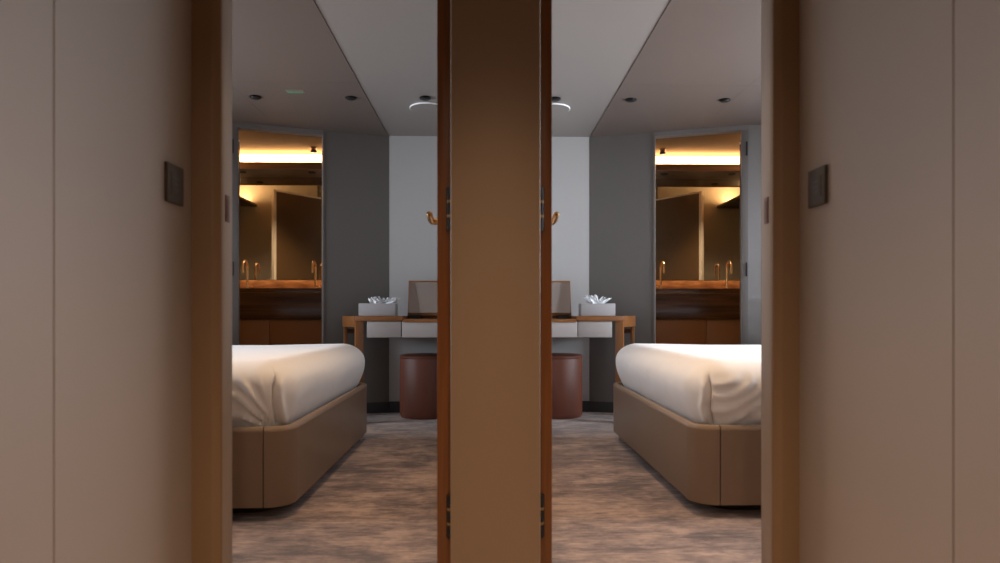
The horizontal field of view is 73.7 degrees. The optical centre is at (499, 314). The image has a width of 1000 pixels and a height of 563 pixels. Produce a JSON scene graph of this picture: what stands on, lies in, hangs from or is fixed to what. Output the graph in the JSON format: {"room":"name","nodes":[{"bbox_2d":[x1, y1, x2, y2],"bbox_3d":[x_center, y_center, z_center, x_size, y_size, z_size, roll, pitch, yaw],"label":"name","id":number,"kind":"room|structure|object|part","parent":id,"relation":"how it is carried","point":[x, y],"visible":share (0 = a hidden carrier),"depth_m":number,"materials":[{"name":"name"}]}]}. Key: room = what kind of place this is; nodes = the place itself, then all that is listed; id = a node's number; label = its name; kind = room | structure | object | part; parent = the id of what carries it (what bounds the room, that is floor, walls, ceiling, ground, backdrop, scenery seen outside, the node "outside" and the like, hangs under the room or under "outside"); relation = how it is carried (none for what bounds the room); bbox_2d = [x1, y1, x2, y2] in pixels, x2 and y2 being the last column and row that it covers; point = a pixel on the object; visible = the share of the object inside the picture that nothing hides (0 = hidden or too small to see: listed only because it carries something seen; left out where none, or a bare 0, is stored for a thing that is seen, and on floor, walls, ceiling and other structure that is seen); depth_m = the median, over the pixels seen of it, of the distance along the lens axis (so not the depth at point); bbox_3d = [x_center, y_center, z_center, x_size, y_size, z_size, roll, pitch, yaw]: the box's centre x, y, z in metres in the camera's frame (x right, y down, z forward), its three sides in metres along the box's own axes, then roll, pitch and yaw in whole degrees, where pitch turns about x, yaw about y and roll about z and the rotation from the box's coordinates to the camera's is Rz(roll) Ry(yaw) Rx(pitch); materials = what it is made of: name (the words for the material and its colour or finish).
{"room":"cabin corridor","nodes":[
{"label":"cabin corridor","id":0,"kind":"room"},
{"bbox_2d":[0,0,191,562],"bbox_3d":[-0.740,-0.400,-0.286,0.055,2.300,3.860,0,0,-1],"label":"wall","id":1,"kind":"structure","parent":0,"point":[96,95],"depth_m":1.21,"materials":[{"name":"beige paint"}]},
{"bbox_2d":[165,161,183,205],"bbox_3d":[-0.745,-0.299,1.528,0.010,0.088,0.079,0,0,-1],"label":"light switch","id":2,"kind":"object","parent":1,"relation":"attached to","point":[174,175],"visible":1,"depth_m":1.52,"materials":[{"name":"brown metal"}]},
{"bbox_2d":[239,130,321,153],"bbox_3d":[-2.024,-1.500,5.515,2.030,0.050,1.387,0,0,-1],"label":"ceiling","id":3,"kind":"structure","parent":0,"point":[251,142],"depth_m":5.74,"materials":[{"name":"brown paint"}]},
{"bbox_2d":[310,147,316,153],"bbox_3d":[-1.639,-1.450,5.867,0.056,0.049,0.056,0,0,-1],"label":"recessed light","id":4,"kind":"object","parent":3,"relation":"in","point":[313,149],"visible":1,"depth_m":5.85,"materials":[{"name":"brown metal"}]},
{"bbox_2d":[240,154,321,161],"bbox_3d":[-2.037,-0.422,6.159,2.030,2.105,0.100,0,0,-1],"label":"wall","id":5,"kind":"structure","parent":0,"point":[243,157],"depth_m":6.11,"materials":[{"name":"beige paint"}]},
{"bbox_2d":[240,162,321,279],"bbox_3d":[-2.047,-0.811,5.898,1.900,0.985,0.419,0,0,-1],"label":"mirror","id":6,"kind":"object","parent":5,"relation":"attached to","point":[281,202],"visible":0.47,"depth_m":6.06,"materials":[{"name":"beige"}]},
{"bbox_2d":[324,131,388,402],"bbox_3d":[-1.401,-0.425,4.983,1.186,2.350,0.082,0,0,-20],"label":"wall","id":7,"kind":"structure","parent":0,"point":[356,166],"depth_m":5.05,"materials":[{"name":"grey paint"}]},
{"bbox_2d":[367,402,388,413],"bbox_3d":[-1.081,0.709,5.055,0.490,0.082,0.004,0,0,-19],"label":"baseboard","id":8,"kind":"structure","parent":7,"relation":"attached to","point":[373,407],"depth_m":5.11,"materials":[{"name":"grey wood"}]},
{"bbox_2d":[389,136,588,400],"bbox_3d":[-0.082,-0.425,5.197,1.552,2.350,0.085,0,0,-1],"label":"wall","id":9,"kind":"structure","parent":0,"point":[412,159],"depth_m":5.14,"materials":[{"name":"white paint"}]},
{"bbox_2d":[389,401,399,412],"bbox_3d":[-0.508,0.708,5.139,0.685,0.085,0.012,0,0,-1],"label":"baseboard","id":10,"kind":"structure","parent":9,"relation":"attached to","point":[394,406],"depth_m":5.13,"materials":[{"name":"grey wood"}]},
{"bbox_2d":[582,401,588,411],"bbox_3d":[0.347,0.708,5.157,0.685,0.085,0.012,0,0,-1],"label":"baseboard","id":11,"kind":"structure","parent":9,"relation":"attached to","point":[585,404],"depth_m":5.16,"materials":[{"name":"grey wood"}]},
{"bbox_2d":[451,0,539,562],"bbox_3d":[-0.012,-0.400,1.730,0.230,2.300,0.060,0,0,-1],"label":"wall pillar","id":12,"kind":"structure","parent":0,"point":[495,44],"depth_m":1.70,"materials":[{"name":"brown wood"}]},
{"bbox_2d":[232,412,760,562],"bbox_3d":[-0.048,0.780,3.575,6.200,0.060,3.750,0,0,-1],"label":"floor","id":13,"kind":"structure","parent":0,"point":[377,503],"depth_m":2.53,"materials":[{"name":"fabric"}]},
{"bbox_2d":[232,382,366,512],"bbox_3d":[-1.810,0.480,3.222,2.065,0.540,1.645,0,0,-1],"label":"bed","id":14,"kind":"object","parent":13,"relation":"on","point":[273,466],"visible":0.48,"depth_m":2.49,"materials":[{"name":"beige leather"}]},
{"bbox_3d":[-1.860,0.554,3.221,1.964,0.295,1.645,0,0,-1],"label":"long panel","id":15,"kind":"part","parent":14,"relation":"part of","materials":[{"name":"beige leather"}]},
{"bbox_2d":[232,344,364,426],"bbox_3d":[-1.800,0.305,3.221,2.047,0.285,1.642,0,0,-1],"label":"duvet","id":16,"kind":"object","parent":14,"relation":"on","point":[273,385],"visible":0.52,"depth_m":2.60,"materials":[{"name":"white fabric"}]},
{"bbox_2d":[342,281,436,382],"bbox_3d":[-0.660,0.248,4.857,0.991,1.005,0.540,0,0,-1],"label":"table","id":17,"kind":"object","parent":13,"relation":"on","point":[421,320],"visible":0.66,"depth_m":4.60,"materials":[{"name":"brown wood"}]},
{"bbox_3d":[-1.138,0.379,4.917,0.026,0.742,0.045,0,0,-19],"label":"leg","id":18,"kind":"part","parent":17,"relation":"part of","materials":[{"name":"brown wood"}]},
{"bbox_3d":[-1.069,0.046,4.764,0.030,0.078,0.314,0,0,-28],"label":"rail","id":19,"kind":"part","parent":17,"relation":"part of","materials":[{"name":"brown wood"}]},
{"bbox_3d":[-0.975,0.396,4.616,0.056,0.709,0.056,0,0,-19],"label":"leg","id":20,"kind":"part","parent":17,"relation":"part of","materials":[{"name":"brown wood"}]},
{"bbox_2d":[359,296,399,315],"bbox_3d":[-0.854,-0.066,4.773,0.288,0.143,0.140,0,0,-1],"label":"tissue box","id":21,"kind":"object","parent":17,"relation":"on","point":[376,307],"visible":1,"depth_m":4.70,"materials":[{"name":"grey leather"}]},
{"bbox_3d":[-0.800,0.100,4.604,0.236,0.112,0.016,0,0,-1],"label":"drawer","id":22,"kind":"part","parent":17,"relation":"part of","materials":[{"name":"grey leather"}]},
{"bbox_3d":[-0.421,0.100,4.612,0.512,0.112,0.016,0,0,-1],"label":"drawer","id":23,"kind":"part","parent":17,"relation":"part of","materials":[{"name":"grey leather"}]},
{"bbox_2d":[403,281,436,321],"bbox_3d":[-0.418,-0.102,4.781,0.510,0.305,0.370,0,0,-1],"label":"mirror","id":24,"kind":"object","parent":17,"relation":"on","point":[422,295],"depth_m":4.90,"materials":[{"name":"brown"}]},
{"bbox_2d":[400,353,436,419],"bbox_3d":[-0.555,0.519,4.955,0.379,0.461,0.379,0,0,-1],"label":"stool","id":25,"kind":"object","parent":13,"relation":"on","point":[418,371],"visible":0.66,"depth_m":4.78,"materials":[{"name":"leather"}]},
{"bbox_2d":[400,353,436,358],"bbox_3d":[-0.555,0.302,4.955,0.375,0.026,0.375,0,0,-1],"label":"seat cushion","id":26,"kind":"object","parent":25,"relation":"on","point":[411,355],"depth_m":4.80,"materials":[{"name":"leather"}]},
{"bbox_2d":[552,353,582,418],"bbox_3d":[0.425,0.519,4.975,0.379,0.461,0.379,0,0,-1],"label":"stool","id":27,"kind":"object","parent":13,"relation":"on","point":[566,367],"visible":0.58,"depth_m":4.80,"materials":[{"name":"leather"}]},
{"bbox_2d":[552,353,581,358],"bbox_3d":[0.425,0.302,4.975,0.375,0.026,0.375,0,0,-1],"label":"seat cushion","id":28,"kind":"object","parent":27,"relation":"on","point":[554,355],"depth_m":4.83,"materials":[{"name":"leather"}]},
{"bbox_2d":[552,281,635,381],"bbox_3d":[0.510,0.248,4.882,0.991,1.005,0.540,0,0,-1],"label":"table","id":29,"kind":"object","parent":13,"relation":"on","point":[564,324],"visible":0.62,"depth_m":4.63,"materials":[{"name":"brown wood"}]},
{"bbox_2d":[552,281,575,321],"bbox_3d":[0.272,-0.102,4.795,0.510,0.305,0.370,0,0,-1],"label":"mirror","id":30,"kind":"object","parent":29,"relation":"on","point":[561,290],"depth_m":4.92,"materials":[{"name":"brown"}]},
{"bbox_3d":[0.281,0.100,4.627,0.512,0.112,0.016,0,0,-1],"label":"drawer","id":31,"kind":"part","parent":29,"relation":"part of","materials":[{"name":"grey leather"}]},
{"bbox_3d":[0.660,0.100,4.635,0.236,0.112,0.016,0,0,-1],"label":"drawer","id":32,"kind":"part","parent":29,"relation":"part of","materials":[{"name":"grey leather"}]},
{"bbox_2d":[578,294,614,315],"bbox_3d":[0.697,-0.072,4.806,0.244,0.157,0.140,0,0,-1],"label":"tissue box","id":33,"kind":"object","parent":29,"relation":"on","point":[595,306],"visible":1,"depth_m":4.74,"materials":[{"name":"grey leather"}]},
{"bbox_3d":[0.835,0.396,4.654,0.056,0.709,0.056,0,0,17],"label":"leg","id":34,"kind":"part","parent":29,"relation":"part of","materials":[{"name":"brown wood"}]},
{"bbox_3d":[0.923,0.046,4.805,0.030,0.078,0.314,0,0,26],"label":"rail","id":35,"kind":"part","parent":29,"relation":"part of","materials":[{"name":"brown wood"}]},
{"bbox_3d":[0.985,0.379,4.962,0.026,0.742,0.045,0,0,17],"label":"leg","id":36,"kind":"part","parent":29,"relation":"part of","materials":[{"name":"brown wood"}]},
{"bbox_2d":[613,382,760,509],"bbox_3d":[1.727,0.480,3.296,2.065,0.540,1.645,0,0,-1],"label":"bed","id":37,"kind":"object","parent":13,"relation":"on","point":[718,466],"visible":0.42,"depth_m":2.51,"materials":[{"name":"beige leather"}]},
{"bbox_3d":[0.744,0.554,3.275,0.097,0.295,1.645,0,0,-1],"label":"corner panel","id":38,"kind":"part","parent":37,"relation":"part of","materials":[{"name":"beige leather"}]},
{"bbox_2d":[616,343,760,424],"bbox_3d":[1.718,0.305,3.296,2.049,0.285,1.639,0,0,-1],"label":"duvet","id":39,"kind":"object","parent":37,"relation":"on","point":[701,384],"visible":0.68,"depth_m":2.62,"materials":[{"name":"white fabric"}]},
{"bbox_3d":[1.778,0.554,3.297,1.964,0.295,1.645,0,0,-1],"label":"long panel","id":40,"kind":"part","parent":37,"relation":"part of","materials":[{"name":"beige leather"}]},
{"bbox_2d":[232,0,760,136],"bbox_3d":[-0.045,-1.408,3.452,6.000,0.064,3.435,0,0,-1],"label":"ceiling","id":41,"kind":"structure","parent":0,"point":[698,54],"depth_m":3.67,"materials":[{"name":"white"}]},
{"bbox_2d":[249,95,260,99],"bbox_3d":[-1.541,-1.370,4.204,0.072,0.012,0.072,0,0,-1],"label":"recessed light","id":42,"kind":"object","parent":41,"relation":"in","point":[255,97],"visible":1,"depth_m":4.18,"materials":[{"name":"black metal"}]},
{"bbox_2d":[284,89,304,92],"bbox_3d":[-1.259,-1.374,4.095,0.110,0.004,0.070,0,0,-1],"label":"sign","id":43,"kind":"object","parent":41,"relation":"attached to","point":[286,90],"visible":1,"depth_m":4.08,"materials":[{"name":"green plastic"}]},
{"bbox_2d":[345,96,356,100],"bbox_3d":[-0.944,-1.370,4.221,0.072,0.012,0.072,0,0,-1],"label":"recessed light","id":44,"kind":"object","parent":41,"relation":"in","point":[351,98],"visible":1,"depth_m":4.20,"materials":[{"name":"black metal"}]},
{"bbox_2d":[409,102,436,113],"bbox_3d":[-0.481,-1.374,4.441,0.242,0.011,0.242,0,0,-1],"label":"ceiling lamp","id":45,"kind":"object","parent":41,"relation":"in","point":[421,107],"visible":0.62,"depth_m":4.42,"materials":[{"name":"white plastic"}]},
{"bbox_2d":[420,96,430,100],"bbox_3d":[-0.474,-1.370,4.226,0.072,0.012,0.072,0,0,-1],"label":"recessed light","id":46,"kind":"object","parent":41,"relation":"in","point":[424,98],"visible":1,"depth_m":4.21,"materials":[{"name":"black metal"}]},
{"bbox_2d":[552,97,560,101],"bbox_3d":[0.350,-1.370,4.243,0.072,0.012,0.072,0,0,-1],"label":"recessed light","id":47,"kind":"object","parent":41,"relation":"in","point":[554,99],"visible":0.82,"depth_m":4.22,"materials":[{"name":"black metal"}]},
{"bbox_2d":[552,103,569,114],"bbox_3d":[0.349,-1.374,4.458,0.242,0.011,0.242,0,0,-1],"label":"ceiling lamp","id":48,"kind":"object","parent":41,"relation":"in","point":[557,108],"visible":0.52,"depth_m":4.42,"materials":[{"name":"white plastic"}]},
{"bbox_2d":[625,98,636,102],"bbox_3d":[0.836,-1.370,4.258,0.072,0.012,0.072,0,0,-1],"label":"recessed light","id":49,"kind":"object","parent":41,"relation":"in","point":[629,100],"visible":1,"depth_m":4.24,"materials":[{"name":"black metal"}]},
{"bbox_2d":[719,98,730,102],"bbox_3d":[1.438,-1.370,4.266,0.072,0.012,0.072,0,0,-1],"label":"recessed light","id":50,"kind":"object","parent":41,"relation":"in","point":[724,100],"visible":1,"depth_m":4.25,"materials":[{"name":"black metal"}]},
{"bbox_2d":[589,132,653,401],"bbox_3d":[1.245,-0.425,5.039,1.186,2.350,0.082,0,0,17],"label":"wall","id":51,"kind":"structure","parent":0,"point":[621,167],"depth_m":5.10,"materials":[{"name":"grey paint"}]},
{"bbox_2d":[589,401,612,412],"bbox_3d":[0.923,0.709,5.097,0.490,0.082,0.004,0,0,17],"label":"baseboard","id":52,"kind":"structure","parent":51,"relation":"attached to","point":[594,406],"depth_m":5.14,"materials":[{"name":"grey wood"}]},
{"bbox_2d":[656,156,739,163],"bbox_3d":[1.832,-0.422,6.240,2.030,2.105,0.100,0,0,-1],"label":"wall","id":53,"kind":"structure","parent":0,"point":[659,159],"depth_m":6.19,"materials":[{"name":"beige paint"}]},
{"bbox_2d":[656,164,739,280],"bbox_3d":[1.852,-0.811,5.980,1.900,0.985,0.419,0,0,-1],"label":"mirror","id":54,"kind":"object","parent":53,"relation":"attached to","point":[698,205],"visible":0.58,"depth_m":6.14,"materials":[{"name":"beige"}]},
{"bbox_2d":[656,133,740,155],"bbox_3d":[1.845,-1.500,5.596,2.030,0.050,1.387,0,0,-1],"label":"ceiling","id":55,"kind":"structure","parent":0,"point":[718,144],"depth_m":5.80,"materials":[{"name":"brown paint"}]},
{"bbox_2d":[659,148,665,154],"bbox_3d":[1.446,-1.450,5.932,0.056,0.049,0.056,0,0,-1],"label":"recessed light","id":56,"kind":"object","parent":55,"relation":"in","point":[662,151],"visible":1,"depth_m":5.91,"materials":[{"name":"brown metal"}]},
{"bbox_2d":[749,125,760,344],"bbox_3d":[2.363,-0.425,4.881,1.125,2.350,0.070,0,0,-1],"label":"wall","id":57,"kind":"structure","parent":0,"point":[754,130],"depth_m":4.83,"materials":[{"name":"grey paint"}]},
{"bbox_2d":[654,125,748,344],"bbox_3d":[1.490,-0.313,4.962,0.674,2.126,0.077,0,0,17],"label":"trim","id":58,"kind":"structure","parent":57,"relation":"attached to","point":[743,129],"depth_m":4.84,"materials":[{"name":"grey paint"}]},
{"bbox_2d":[740,142,747,344],"bbox_3d":[1.934,-0.329,5.127,0.071,1.898,0.674,0,0,31],"label":"bathroom door","id":59,"kind":"structure","parent":57,"relation":"in","point":[740,142],"depth_m":4.92,"materials":[{"name":"brown metal"}]},
{"bbox_3d":[1.946,-0.320,5.148,0.036,1.880,0.564,0,0,35],"label":"door panel","id":60,"kind":"part","parent":59,"relation":"part of","materials":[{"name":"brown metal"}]},
{"bbox_2d":[799,0,999,562],"bbox_3d":[0.808,-0.400,-0.253,0.048,2.300,3.860,0,0,-1],"label":"wall","id":61,"kind":"structure","parent":0,"point":[899,269],"depth_m":1.25,"materials":[{"name":"beige paint"}]},
{"bbox_2d":[808,165,827,208],"bbox_3d":[0.742,-0.299,1.559,0.010,0.088,0.079,0,0,-1],"label":"light switch","id":62,"kind":"object","parent":61,"relation":"attached to","point":[818,177],"visible":1,"depth_m":1.55,"materials":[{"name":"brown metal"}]},
{"bbox_3d":[-2.064,0.660,5.495,1.950,0.060,1.426,0,0,-1],"label":"floor","id":63,"kind":"structure","parent":0,"visible":0},
{"bbox_2d":[240,292,321,344],"bbox_3d":[-2.043,0.225,5.731,1.898,0.811,0.752,0,0,-1],"label":"vanity cabinet","id":64,"kind":"object","parent":63,"relation":"on","point":[266,318],"visible":0.09,"depth_m":5.37,"materials":[{"name":"brown wood"}]},
{"bbox_3d":[-2.131,0.294,5.394,0.531,0.512,0.024,0,0,-1],"label":"door","id":65,"kind":"part","parent":64,"relation":"part of","materials":[{"name":"brown wood"}]},
{"bbox_2d":[240,280,321,292],"bbox_3d":[-2.043,-0.248,5.704,1.898,0.132,0.707,0,0,-1],"label":"countertop","id":66,"kind":"structure","parent":64,"relation":"on","point":[307,286],"depth_m":6.03,"materials":[{"name":"brown paint"}]},
{"bbox_2d":[242,260,252,287],"bbox_3d":[-2.256,-0.354,5.908,0.073,0.271,0.136,0,0,20],"label":"faucet","id":67,"kind":"object","parent":66,"relation":"on","point":[244,261],"visible":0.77,"depth_m":5.95,"materials":[{"name":"gold metal"}]},
{"bbox_3d":[-2.252,-0.360,5.899,0.019,0.259,0.128,0,0,-1],"label":"spout","id":68,"kind":"part","parent":67,"relation":"part of","materials":[{"name":"gold metal"}]},
{"bbox_2d":[311,260,320,287],"bbox_3d":[-1.653,-0.354,5.921,0.073,0.271,0.136,0,0,20],"label":"faucet","id":69,"kind":"object","parent":66,"relation":"on","point":[313,261],"visible":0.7,"depth_m":5.96,"materials":[{"name":"gold metal"}]},
{"bbox_3d":[-1.649,-0.360,5.912,0.019,0.259,0.128,0,0,-1],"label":"spout","id":70,"kind":"part","parent":69,"relation":"part of","materials":[{"name":"gold metal"}]},
{"bbox_3d":[-1.625,0.294,5.404,0.472,0.512,0.024,0,0,-1],"label":"door","id":71,"kind":"part","parent":64,"relation":"part of","materials":[{"name":"brown wood"}]},
{"bbox_3d":[1.886,0.660,5.578,1.950,0.060,1.426,0,0,-1],"label":"floor","id":72,"kind":"structure","parent":0,"visible":0},
{"bbox_2d":[656,293,739,344],"bbox_3d":[1.856,0.225,5.813,1.898,0.811,0.752,0,0,-1],"label":"vanity cabinet","id":73,"kind":"object","parent":72,"relation":"on","point":[681,318],"visible":0.16,"depth_m":5.45,"materials":[{"name":"brown wood"}]},
{"bbox_3d":[1.451,0.294,5.469,0.472,0.512,0.024,0,0,-1],"label":"door","id":74,"kind":"part","parent":73,"relation":"part of","materials":[{"name":"brown wood"}]},
{"bbox_2d":[656,281,739,292],"bbox_3d":[1.856,-0.248,5.786,1.898,0.132,0.707,0,0,-1],"label":"countertop","id":75,"kind":"structure","parent":73,"relation":"on","point":[667,286],"depth_m":6.11,"materials":[{"name":"brown paint"}]},
{"bbox_2d":[656,260,664,287],"bbox_3d":[1.458,-0.354,5.986,0.073,0.271,0.136,0,0,-22],"label":"faucet","id":76,"kind":"object","parent":75,"relation":"on","point":[662,261],"visible":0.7,"depth_m":6.02,"materials":[{"name":"gold metal"}]},
{"bbox_3d":[1.454,-0.360,5.977,0.019,0.259,0.128,0,0,-1],"label":"spout","id":77,"kind":"part","parent":76,"relation":"part of","materials":[{"name":"gold metal"}]},
{"bbox_2d":[721,261,731,287],"bbox_3d":[2.061,-0.354,5.999,0.073,0.271,0.136,0,0,-22],"label":"faucet","id":78,"kind":"object","parent":75,"relation":"on","point":[728,262],"visible":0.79,"depth_m":6.04,"materials":[{"name":"gold metal"}]},
{"bbox_3d":[2.057,-0.360,5.989,0.019,0.259,0.128,0,0,-1],"label":"spout","id":79,"kind":"part","parent":78,"relation":"part of","materials":[{"name":"gold metal"}]},
{"bbox_3d":[1.957,0.294,5.479,0.531,0.512,0.024,0,0,-1],"label":"door","id":80,"kind":"part","parent":73,"relation":"part of","materials":[{"name":"brown wood"}]},
{"bbox_3d":[1.897,-0.400,1.744,2.388,2.300,0.063,0,0,-1],"label":"wall","id":81,"kind":"structure","parent":0,"visible":0},
{"bbox_2d":[540,0,558,562],"bbox_3d":[0.145,-0.271,2.019,0.103,2.022,0.569,0,0,-1],"label":"door","id":82,"kind":"structure","parent":81,"relation":"in","point":[547,219],"depth_m":1.75,"materials":[{"name":"brown wood"}]},
{"bbox_3d":[0.173,-0.319,2.206,0.040,0.036,0.088,0,0,-1],"label":"lever","id":83,"kind":"part","parent":82,"relation":"part of","materials":[{"name":"gold metal"}]},
{"bbox_2d":[761,0,771,562],"bbox_3d":[0.408,-0.280,1.712,0.594,2.060,0.063,0,0,-1],"label":"trim","id":84,"kind":"structure","parent":81,"relation":"attached to","point":[766,5],"depth_m":1.72,"materials":[{"name":"brown paint"}]},
{"bbox_2d":[764,197,768,223],"bbox_3d":[0.684,-0.269,1.714,0.004,0.067,0.025,0,0,-1],"label":"strike plate","id":85,"kind":"object","parent":81,"relation":"attached to","point":[766,200],"visible":1,"depth_m":1.71,"materials":[{"name":"brown metal"}]},
{"bbox_2d":[772,0,798,562],"bbox_3d":[0.452,-0.310,1.667,0.680,2.120,0.030,0,0,-1],"label":"trim","id":86,"kind":"structure","parent":81,"relation":"attached to","point":[785,13],"depth_m":1.66,"materials":[{"name":"brown wood"}]},
{"bbox_3d":[-1.908,-0.400,1.664,2.401,2.300,0.063,0,0,-1],"label":"wall","id":87,"kind":"structure","parent":0,"visible":0},
{"bbox_2d":[192,0,221,562],"bbox_3d":[-0.468,-0.310,1.648,0.680,2.120,0.030,0,0,-1],"label":"trim","id":88,"kind":"structure","parent":87,"relation":"attached to","point":[206,14],"depth_m":1.63,"materials":[{"name":"brown wood"}]},
{"bbox_2d":[222,0,231,562],"bbox_3d":[-0.419,-0.280,1.695,0.581,2.060,0.063,0,0,-1],"label":"trim","id":89,"kind":"structure","parent":87,"relation":"attached to","point":[226,4],"depth_m":1.68,"materials":[{"name":"brown paint"}]},
{"bbox_2d":[225,195,229,222],"bbox_3d":[-0.688,-0.269,1.685,0.004,0.067,0.025,0,0,-1],"label":"strike plate","id":90,"kind":"object","parent":87,"relation":"attached to","point":[227,198],"visible":1,"depth_m":1.68,"materials":[{"name":"brown metal"}]},
{"bbox_2d":[426,0,450,562],"bbox_3d":[-0.183,-0.271,2.012,0.107,2.022,0.569,0,0,-1],"label":"door","id":91,"kind":"structure","parent":87,"relation":"in","point":[443,220],"depth_m":1.74,"materials":[{"name":"brown wood"}]},
{"bbox_3d":[-0.220,-0.319,2.198,0.040,0.036,0.088,0,0,-1],"label":"lever","id":92,"kind":"part","parent":91,"relation":"part of","materials":[{"name":"gold metal"}]},
{"bbox_3d":[-2.511,-0.425,4.779,1.125,2.350,0.070,0,0,-1],"label":"wall","id":93,"kind":"structure","parent":0,"visible":0},
{"bbox_2d":[232,139,239,344],"bbox_3d":[-2.075,-0.329,5.046,0.073,1.898,0.671,0,0,-36],"label":"bathroom door","id":94,"kind":"structure","parent":93,"relation":"in","point":[232,139],"depth_m":4.86,"materials":[{"name":"brown metal"}]},
{"bbox_3d":[-2.088,-0.320,5.065,0.036,1.880,0.564,0,0,-39],"label":"door panel","id":95,"kind":"part","parent":94,"relation":"part of","materials":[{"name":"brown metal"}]},
{"bbox_2d":[232,122,323,344],"bbox_3d":[-1.642,-0.313,4.896,0.674,2.126,0.077,0,0,-19],"label":"trim","id":96,"kind":"structure","parent":93,"relation":"attached to","point":[236,127],"depth_m":4.77,"materials":[{"name":"grey paint"}]}
]}

